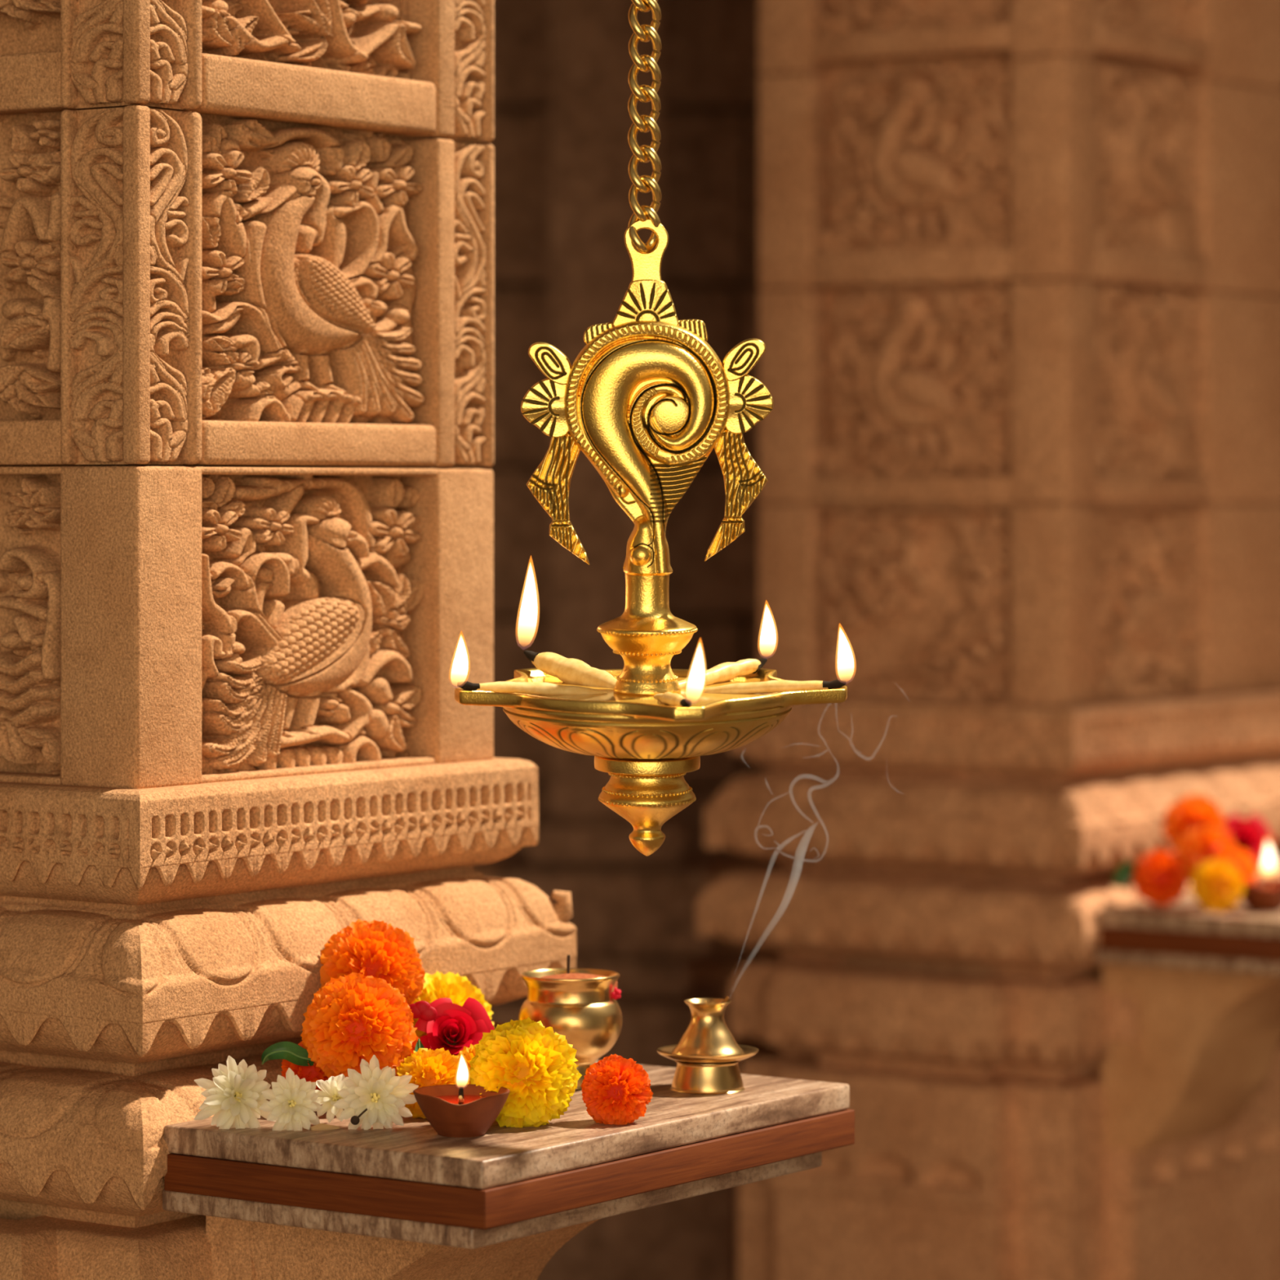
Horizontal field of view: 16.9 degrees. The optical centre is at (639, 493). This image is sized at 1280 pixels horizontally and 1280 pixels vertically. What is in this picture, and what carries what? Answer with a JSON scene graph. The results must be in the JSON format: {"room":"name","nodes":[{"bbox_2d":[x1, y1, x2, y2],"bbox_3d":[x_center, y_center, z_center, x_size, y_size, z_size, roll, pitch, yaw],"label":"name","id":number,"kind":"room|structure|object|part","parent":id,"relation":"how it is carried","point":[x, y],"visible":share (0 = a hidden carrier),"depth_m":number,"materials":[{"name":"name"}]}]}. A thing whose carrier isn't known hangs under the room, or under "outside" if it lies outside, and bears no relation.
{"room":"house of worship","nodes":[
{"label":"house of worship","id":0,"kind":"room"},
{"bbox_2d":[720,995,728,1003],"bbox_3d":[0.057,0.350,2.953,0.008,0.010,0.003,0,0,0],"label":"stub","id":1,"kind":"object","parent":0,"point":[726,998],"visible":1,"depth_m":2.95,"materials":[{"name":"brown"}]},
{"bbox_2d":[428,0,1279,857],"bbox_3d":[0.500,0.150,6.790,10.000,2.200,0.420,0,0,0],"label":"wall","id":2,"kind":"structure","parent":0,"point":[711,74],"depth_m":6.59,"materials":[{"name":"stone"}]},
{"bbox_2d":[472,857,784,1279],"bbox_3d":[0.500,0.878,6.440,10.000,0.642,0.360,0,0,0],"label":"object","id":3,"kind":"structure","parent":2,"relation":"attached to","point":[721,966],"depth_m":6.43,"materials":[{"name":"brown stone"}]},
{"bbox_3d":[0.000,1.350,4.800,12.000,0.200,8.400,0,0,0],"label":"floor","id":4,"kind":"structure","parent":0,"visible":0},
{"bbox_2d":[0,0,576,1279],"bbox_3d":[-0.377,0.151,3.092,0.505,2.197,0.505,0,0,35],"label":"carved pillar","id":5,"kind":"structure","parent":4,"relation":"on","point":[246,247],"depth_m":2.91,"materials":[{"name":"stone"}]},
{"bbox_3d":[-0.480,-0.400,2.958,0.256,0.213,0.029,0,0,35],"label":"carved panel","id":6,"kind":"part","parent":5,"relation":"part of","materials":[{"name":"stone"}]},
{"bbox_3d":[-0.480,0.088,2.958,0.256,0.206,0.029,0,0,35],"label":"carved panel","id":7,"kind":"part","parent":5,"relation":"part of","materials":[{"name":"stone"}]},
{"bbox_3d":[-0.480,-0.154,2.958,0.256,0.213,0.029,0,0,35],"label":"carved panel","id":8,"kind":"part","parent":5,"relation":"part of","materials":[{"name":"stone"}]},
{"bbox_3d":[-0.374,0.545,3.079,0.471,0.116,0.471,0,0,35],"label":"moulding","id":9,"kind":"part","parent":5,"relation":"part of","materials":[{"name":"stone"}]},
{"bbox_3d":[-0.339,-0.375,2.877,0.071,0.236,0.067,0,0,35],"label":"corner post","id":10,"kind":"part","parent":5,"relation":"part of","materials":[{"name":"stone"}]},
{"bbox_3d":[-0.339,-0.138,2.877,0.071,0.236,0.067,0,0,35],"label":"corner post","id":11,"kind":"part","parent":5,"relation":"part of","materials":[{"name":"stone"}]},
{"bbox_3d":[-0.340,0.089,2.877,0.070,0.214,0.067,0,0,35],"label":"corner post","id":12,"kind":"part","parent":5,"relation":"part of","materials":[{"name":"stone"}]},
{"bbox_3d":[-0.379,0.413,3.103,0.490,0.055,0.490,0,0,35],"label":"lotus moulding","id":13,"kind":"part","parent":5,"relation":"part of","materials":[{"name":"stone"}]},
{"bbox_3d":[-0.379,0.310,3.102,0.478,0.065,0.478,0,0,35],"label":"lotus moulding","id":14,"kind":"part","parent":5,"relation":"part of","materials":[{"name":"stone"}]},
{"bbox_3d":[-0.234,-0.154,3.001,0.030,0.213,0.260,0,0,35],"label":"carved panel","id":15,"kind":"part","parent":5,"relation":"part of","materials":[{"name":"stone"}]},
{"bbox_3d":[-0.235,-0.400,3.001,0.029,0.213,0.260,0,0,35],"label":"carved panel","id":16,"kind":"part","parent":5,"relation":"part of","materials":[{"name":"stone"}]},
{"bbox_3d":[-0.234,0.088,3.001,0.030,0.206,0.260,0,0,35],"label":"carved panel","id":17,"kind":"part","parent":5,"relation":"part of","materials":[{"name":"stone"}]},
{"bbox_3d":[-0.146,0.089,3.137,0.050,0.214,0.069,0,0,35],"label":"corner post","id":18,"kind":"part","parent":5,"relation":"part of","materials":[{"name":"stone"}]},
{"bbox_3d":[-0.145,-0.375,3.137,0.051,0.236,0.069,0,0,35],"label":"corner post","id":19,"kind":"part","parent":5,"relation":"part of","materials":[{"name":"stone"}]},
{"bbox_3d":[-0.145,-0.138,3.137,0.051,0.236,0.069,0,0,35],"label":"corner post","id":20,"kind":"part","parent":5,"relation":"part of","materials":[{"name":"stone"}]},
{"bbox_2d":[162,998,854,1279],"bbox_3d":[-0.093,0.509,2.892,0.294,0.323,0.425,0,0,35],"label":"shelf","id":21,"kind":"object","parent":5,"relation":"attached to","point":[410,1201],"depth_m":2.77,"materials":[{"name":"stone"}]},
{"bbox_2d":[193,1055,277,1128],"bbox_3d":[-0.261,0.390,2.774,0.044,0.056,0.047,0,0,27],"label":"blossom","id":22,"kind":"object","parent":21,"relation":"on","point":[235,1098],"visible":0.99,"depth_m":2.77,"materials":[{"name":"white plant"}]},
{"bbox_2d":[259,1067,321,1131],"bbox_3d":[-0.222,0.391,2.765,0.040,0.043,0.022,0,0,-36],"label":"blossom","id":23,"kind":"object","parent":21,"relation":"on","point":[291,1099],"visible":1,"depth_m":2.76,"materials":[{"name":"white plant"}]},
{"bbox_2d":[280,1040,328,1090],"bbox_3d":[-0.218,0.385,2.862,0.044,0.045,0.040,0,0,43],"label":"marigold","id":24,"kind":"object","parent":21,"relation":"on","point":[312,1073],"visible":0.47,"depth_m":2.85,"materials":[{"name":"red plant"}]},
{"bbox_2d":[261,1041,313,1066],"bbox_3d":[-0.230,0.370,2.843,0.039,0.017,0.011,0,0,-8],"label":"greens","id":25,"kind":"object","parent":24,"relation":"on","point":[294,1053],"visible":1,"depth_m":2.84,"materials":[{"name":"green plant"}]},
{"bbox_2d":[310,1123,339,1130],"bbox_3d":[-0.202,0.407,2.766,0.020,0.005,0.005,0,0,-16],"label":"petal","id":26,"kind":"object","parent":21,"relation":"on","point":[319,1126],"visible":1,"depth_m":2.76,"materials":[{"name":"beige"}]},
{"bbox_2d":[313,1074,350,1122],"bbox_3d":[-0.197,0.392,2.788,0.033,0.029,0.028,0,0,33],"label":"blossom","id":27,"kind":"object","parent":21,"relation":"on","point":[328,1095],"visible":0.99,"depth_m":2.79,"materials":[{"name":"white plant"}]},
{"bbox_2d":[300,972,417,1078],"bbox_3d":[-0.186,0.356,2.855,0.077,0.076,0.067,0,0,0],"label":"marigold","id":28,"kind":"object","parent":21,"relation":"on","point":[354,1017],"visible":0.94,"depth_m":2.83,"materials":[{"name":"orange plant"}]},
{"bbox_2d":[319,919,425,1004],"bbox_3d":[-0.182,0.326,2.925,0.073,0.073,0.065,0,0,0],"label":"marigold","id":29,"kind":"object","parent":28,"relation":"on","point":[379,949],"visible":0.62,"depth_m":2.91,"materials":[{"name":"orange plant"}]},
{"bbox_2d":[350,1108,367,1124],"bbox_3d":[-0.179,0.399,2.760,0.014,0.010,0.006,0,0,-36],"label":"bud","id":30,"kind":"object","parent":21,"relation":"on","point":[354,1120],"visible":1,"depth_m":2.76,"materials":[{"name":"brown plant"}]},
{"bbox_2d":[333,1054,418,1129],"bbox_3d":[-0.169,0.389,2.770,0.052,0.054,0.030,0,0,-29],"label":"blossom","id":31,"kind":"object","parent":21,"relation":"on","point":[384,1095],"visible":0.98,"depth_m":2.77,"materials":[{"name":"white plant"}]},
{"bbox_2d":[395,1035,418,1075],"bbox_3d":[-0.161,0.383,2.900,0.040,0.042,0.037,0,0,0],"label":"marigold","id":32,"kind":"object","parent":21,"relation":"on","point":[414,1043],"visible":0.05,"depth_m":2.89,"materials":[{"name":"orange plant"}]},
{"bbox_2d":[414,1038,424,1051],"bbox_3d":[-0.145,0.372,2.865,0.009,0.019,0.011,0,0,0],"label":"greens","id":33,"kind":"object","parent":21,"relation":"on","point":[419,1045],"visible":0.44,"depth_m":2.87,"materials":[{"name":"green plant"}]},
{"bbox_2d":[395,1048,469,1118],"bbox_3d":[-0.137,0.388,2.822,0.051,0.049,0.046,0,0,0],"label":"marigold","id":34,"kind":"object","parent":21,"relation":"on","point":[427,1068],"visible":0.56,"depth_m":2.81,"materials":[{"name":"plant"}]},
{"bbox_2d":[412,971,493,1039],"bbox_3d":[-0.138,0.368,2.985,0.073,0.073,0.072,0,0,0],"label":"marigold","id":35,"kind":"object","parent":21,"relation":"on","point":[456,988],"visible":0.21,"depth_m":2.97,"materials":[{"name":"yellow plant"}]},
{"bbox_2d":[413,996,494,1055],"bbox_3d":[-0.124,0.364,2.891,0.055,0.048,0.031,0,0,0],"label":"rose","id":36,"kind":"object","parent":21,"relation":"on","point":[455,1026],"visible":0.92,"depth_m":2.89,"materials":[{"name":"red plant"}]},
{"bbox_2d":[408,1000,437,1021],"bbox_3d":[-0.146,0.346,2.882,0.021,0.014,0.004,0,0,0],"label":"rose petal","id":37,"kind":"object","parent":36,"relation":"on","point":[423,1010],"visible":0.97,"depth_m":2.88,"materials":[{"name":"red plant"}]},
{"bbox_2d":[413,1051,510,1137],"bbox_3d":[-0.114,0.381,2.744,0.062,0.054,0.063,0,0,0],"label":"lamp","id":38,"kind":"object","parent":21,"relation":"on","point":[452,1110],"visible":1,"depth_m":2.73,"materials":[{"name":"ceramic"}]},
{"bbox_3d":[-0.114,0.395,2.744,0.062,0.028,0.063,0,0,0],"label":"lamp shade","id":39,"kind":"part","parent":38,"relation":"part of","materials":[{"name":"ceramic"}]},
{"bbox_2d":[457,1043,475,1084],"bbox_3d":[-0.105,0.388,2.842,0.049,0.049,0.042,0,0,0],"label":"marigold","id":40,"kind":"object","parent":21,"relation":"on","point":[468,1053],"visible":0.05,"depth_m":2.83,"materials":[{"name":"orange plant"}]},
{"bbox_2d":[467,1017,582,1127],"bbox_3d":[-0.075,0.376,2.786,0.075,0.073,0.063,0,0,0],"label":"marigold","id":41,"kind":"object","parent":21,"relation":"on","point":[525,1057],"visible":0.98,"depth_m":2.77,"materials":[{"name":"yellow plant"}]},
{"bbox_2d":[518,968,622,1089],"bbox_3d":[-0.048,0.370,2.966,0.071,0.078,0.071,0,0,38],"label":"brass pot","id":42,"kind":"object","parent":21,"relation":"on","point":[579,1005],"visible":0.77,"depth_m":2.94,"materials":[{"name":"gold metal"}]},
{"bbox_2d":[566,955,570,973],"bbox_3d":[-0.050,0.327,2.976,0.003,0.016,0.002,0,0,0],"label":"incense stick","id":43,"kind":"object","parent":42,"relation":"in","point":[568,956],"visible":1,"depth_m":2.98,"materials":[{"name":"brown"}]},
{"bbox_2d":[611,986,621,999],"bbox_3d":[-0.018,0.344,2.961,0.009,0.009,0.008,0,0,36],"label":"blossom","id":44,"kind":"object","parent":42,"relation":"on","point":[616,993],"visible":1,"depth_m":2.96,"materials":[{"name":"red plant"}]},
{"bbox_2d":[580,1053,653,1124],"bbox_3d":[-0.015,0.388,2.795,0.047,0.049,0.042,0,0,0],"label":"marigold","id":45,"kind":"object","parent":21,"relation":"on","point":[616,1090],"visible":1,"depth_m":2.78,"materials":[{"name":"orange plant"}]},
{"bbox_3d":[0.046,0.378,2.953,0.073,0.061,0.073,0,0,0],"label":"incense burner","id":46,"kind":"part","parent":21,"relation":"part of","materials":[{"name":"gold metal"}]},
{"bbox_2d":[490,0,737,1279],"bbox_3d":[-0.048,0.150,5.950,0.358,2.200,0.300,0,0,0],"label":"wall","id":47,"kind":"structure","parent":4,"relation":"on","point":[633,912],"depth_m":5.90,"materials":[{"name":"stone"}]},
{"bbox_2d":[695,0,1279,1279],"bbox_3d":[0.453,0.151,4.881,0.505,2.197,0.673,0,0,35],"label":"carved pillar","id":48,"kind":"structure","parent":4,"relation":"on","point":[1019,260],"depth_m":4.67,"materials":[{"name":"brown stone"}]},
{"bbox_3d":[0.173,-0.705,4.775,0.070,0.481,0.050,0,0,35],"label":"corner post","id":49,"kind":"part","parent":48,"relation":"part of","materials":[{"name":"brown stone"}]},
{"bbox_3d":[0.173,-0.345,4.775,0.070,0.236,0.050,0,0,35],"label":"corner post","id":50,"kind":"part","parent":48,"relation":"part of","materials":[{"name":"brown stone"}]},
{"bbox_3d":[0.173,-0.108,4.775,0.070,0.236,0.050,0,0,35],"label":"corner post","id":51,"kind":"part","parent":48,"relation":"part of","materials":[{"name":"brown stone"}]},
{"bbox_3d":[0.173,0.119,4.775,0.070,0.214,0.050,0,0,35],"label":"corner post","id":52,"kind":"part","parent":48,"relation":"part of","materials":[{"name":"brown stone"}]},
{"bbox_3d":[0.301,-0.712,4.678,0.256,0.421,0.030,0,0,35],"label":"carved panel","id":53,"kind":"part","parent":48,"relation":"part of","materials":[{"name":"brown stone"}]},
{"bbox_3d":[0.301,0.118,4.678,0.256,0.206,0.030,0,0,35],"label":"carved panel","id":54,"kind":"part","parent":48,"relation":"part of","materials":[{"name":"brown stone"}]},
{"bbox_3d":[0.301,-0.370,4.678,0.256,0.213,0.030,0,0,35],"label":"carved panel","id":55,"kind":"part","parent":48,"relation":"part of","materials":[{"name":"brown stone"}]},
{"bbox_3d":[0.301,-0.124,4.678,0.256,0.213,0.030,0,0,35],"label":"carved panel","id":56,"kind":"part","parent":48,"relation":"part of","materials":[{"name":"brown stone"}]},
{"bbox_3d":[0.455,0.575,4.868,0.471,0.116,0.639,0,0,35],"label":"moulding","id":57,"kind":"part","parent":48,"relation":"part of","materials":[{"name":"brown stone"}]},
{"bbox_3d":[0.451,0.443,4.892,0.490,0.055,0.658,0,0,35],"label":"lotus moulding","id":58,"kind":"part","parent":48,"relation":"part of","materials":[{"name":"brown stone"}]},
{"bbox_3d":[0.451,0.340,4.891,0.478,0.065,0.646,0,0,35],"label":"lotus moulding","id":59,"kind":"part","parent":48,"relation":"part of","materials":[{"name":"brown stone"}]},
{"bbox_3d":[0.441,-0.705,4.598,0.070,0.481,0.067,0,0,35],"label":"corner post","id":60,"kind":"part","parent":48,"relation":"part of","materials":[{"name":"brown stone"}]},
{"bbox_3d":[0.441,-0.345,4.598,0.070,0.236,0.067,0,0,35],"label":"corner post","id":61,"kind":"part","parent":48,"relation":"part of","materials":[{"name":"brown stone"}]},
{"bbox_3d":[0.441,-0.108,4.598,0.070,0.236,0.067,0,0,35],"label":"corner post","id":62,"kind":"part","parent":48,"relation":"part of","materials":[{"name":"brown stone"}]},
{"bbox_3d":[0.441,0.119,4.598,0.070,0.214,0.067,0,0,35],"label":"corner post","id":63,"kind":"part","parent":48,"relation":"part of","materials":[{"name":"brown stone"}]},
{"bbox_3d":[0.547,-0.370,4.721,0.030,0.213,0.260,0,0,35],"label":"carved panel","id":64,"kind":"part","parent":48,"relation":"part of","materials":[{"name":"brown stone"}]},
{"bbox_3d":[0.547,-0.712,4.721,0.030,0.421,0.260,0,0,35],"label":"carved panel","id":65,"kind":"part","parent":48,"relation":"part of","materials":[{"name":"brown stone"}]},
{"bbox_3d":[0.547,-0.124,4.721,0.030,0.213,0.260,0,0,35],"label":"carved panel","id":66,"kind":"part","parent":48,"relation":"part of","materials":[{"name":"brown stone"}]},
{"bbox_3d":[0.547,0.118,4.721,0.030,0.206,0.260,0,0,35],"label":"carved panel","id":67,"kind":"part","parent":48,"relation":"part of","materials":[{"name":"brown stone"}]},
{"bbox_2d":[1095,893,1279,1151],"bbox_3d":[0.806,0.566,4.781,0.294,0.262,0.818,0,0,35],"label":"shelf","id":68,"kind":"object","parent":48,"relation":"attached to","point":[1205,985],"visible":0.99,"depth_m":4.54,"materials":[{"name":"stone"}]},
{"bbox_2d":[1113,861,1136,888],"bbox_3d":[0.513,0.400,4.517,0.032,0.028,0.009,0,0,0],"label":"greens","id":69,"kind":"object","parent":68,"relation":"on","point":[1123,874],"visible":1,"depth_m":4.52,"materials":[{"name":"green plant"}]},
{"bbox_2d":[1131,848,1189,906],"bbox_3d":[0.545,0.402,4.501,0.060,0.062,0.053,0,0,0],"label":"marigold","id":70,"kind":"object","parent":68,"relation":"on","point":[1159,877],"visible":1,"depth_m":4.49,"materials":[{"name":"orange plant"}]},
{"bbox_2d":[1176,823,1237,883],"bbox_3d":[0.592,0.378,4.500,0.064,0.067,0.060,0,0,0],"label":"marigold","id":71,"kind":"object","parent":68,"relation":"on","point":[1205,842],"visible":0.62,"depth_m":4.49,"materials":[{"name":"orange plant"}]},
{"bbox_2d":[1161,793,1226,849],"bbox_3d":[0.587,0.352,4.560,0.068,0.068,0.061,0,0,0],"label":"marigold","id":72,"kind":"object","parent":71,"relation":"on","point":[1191,811],"visible":0.7,"depth_m":4.55,"materials":[{"name":"orange plant"}]},
{"bbox_2d":[1189,857,1244,913],"bbox_3d":[0.592,0.402,4.420,0.057,0.058,0.050,0,0,0],"label":"marigold","id":73,"kind":"object","parent":68,"relation":"on","point":[1217,885],"visible":1,"depth_m":4.41,"materials":[{"name":"plant"}]},
{"bbox_2d":[1235,847,1259,884],"bbox_3d":[0.622,0.401,4.530,0.059,0.059,0.053,0,0,0],"label":"marigold","id":74,"kind":"object","parent":68,"relation":"on","point":[1246,865],"visible":0.3,"depth_m":4.52,"materials":[{"name":"orange plant"}]},
{"bbox_2d":[1223,813,1274,869],"bbox_3d":[0.643,0.369,4.566,0.055,0.057,0.040,0,0,-45],"label":"rose","id":75,"kind":"object","parent":74,"relation":"on","point":[1251,835],"visible":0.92,"depth_m":4.57,"materials":[{"name":"red plant"}]},
{"bbox_2d":[1240,836,1279,911],"bbox_3d":[0.653,0.396,4.498,0.068,0.078,0.070,0,0,0],"label":"lamp","id":76,"kind":"object","parent":68,"relation":"on","point":[1264,895],"visible":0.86,"depth_m":4.48,"materials":[{"name":"ceramic"}]},
{"bbox_3d":[0.653,0.420,4.498,0.068,0.031,0.070,0,0,0],"label":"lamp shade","id":77,"kind":"part","parent":76,"relation":"part of","materials":[{"name":"ceramic"}]},
{"bbox_3d":[0.683,-0.705,4.926,0.050,0.481,0.237,0,0,35],"label":"corner post","id":78,"kind":"part","parent":48,"relation":"part of","materials":[{"name":"brown stone"}]},
{"bbox_3d":[0.683,-0.345,4.926,0.050,0.236,0.237,0,0,35],"label":"corner post","id":79,"kind":"part","parent":48,"relation":"part of","materials":[{"name":"brown stone"}]},
{"bbox_3d":[0.683,0.119,4.926,0.050,0.214,0.237,0,0,35],"label":"corner post","id":80,"kind":"part","parent":48,"relation":"part of","materials":[{"name":"brown stone"}]},
{"bbox_3d":[0.683,-0.108,4.926,0.050,0.236,0.237,0,0,35],"label":"corner post","id":81,"kind":"part","parent":48,"relation":"part of","materials":[{"name":"brown stone"}]},
{"bbox_3d":[-0.498,-1.100,5.225,8.005,0.300,5.550,0,0,0],"label":"ceiling","id":82,"kind":"structure","parent":0,"visible":0},
{"bbox_2d":[450,0,853,856],"bbox_3d":[0.012,-0.370,2.783,0.244,1.207,0.221,0,0,32],"label":"hanging lamp","id":83,"kind":"object","parent":82,"relation":"hanging from","point":[646,399],"depth_m":2.75,"materials":[{"name":"gold metal"}]},
{"bbox_3d":[0.003,-0.564,2.750,0.022,0.820,0.014,0,0,0],"label":"hanging chain","id":84,"kind":"part","parent":83,"relation":"part of","materials":[{"name":"gold metal"}]},
{"bbox_3d":[0.005,0.059,2.765,0.044,0.043,0.044,0,4,0],"label":"stem","id":85,"kind":"part","parent":83,"relation":"part of","materials":[{"name":"gold metal"}]},
{"bbox_3d":[0.007,0.145,2.760,0.252,0.043,0.223,0,4,0],"label":"five spout dish","id":86,"kind":"part","parent":83,"relation":"part of","materials":[{"name":"gold metal"}]}
]}

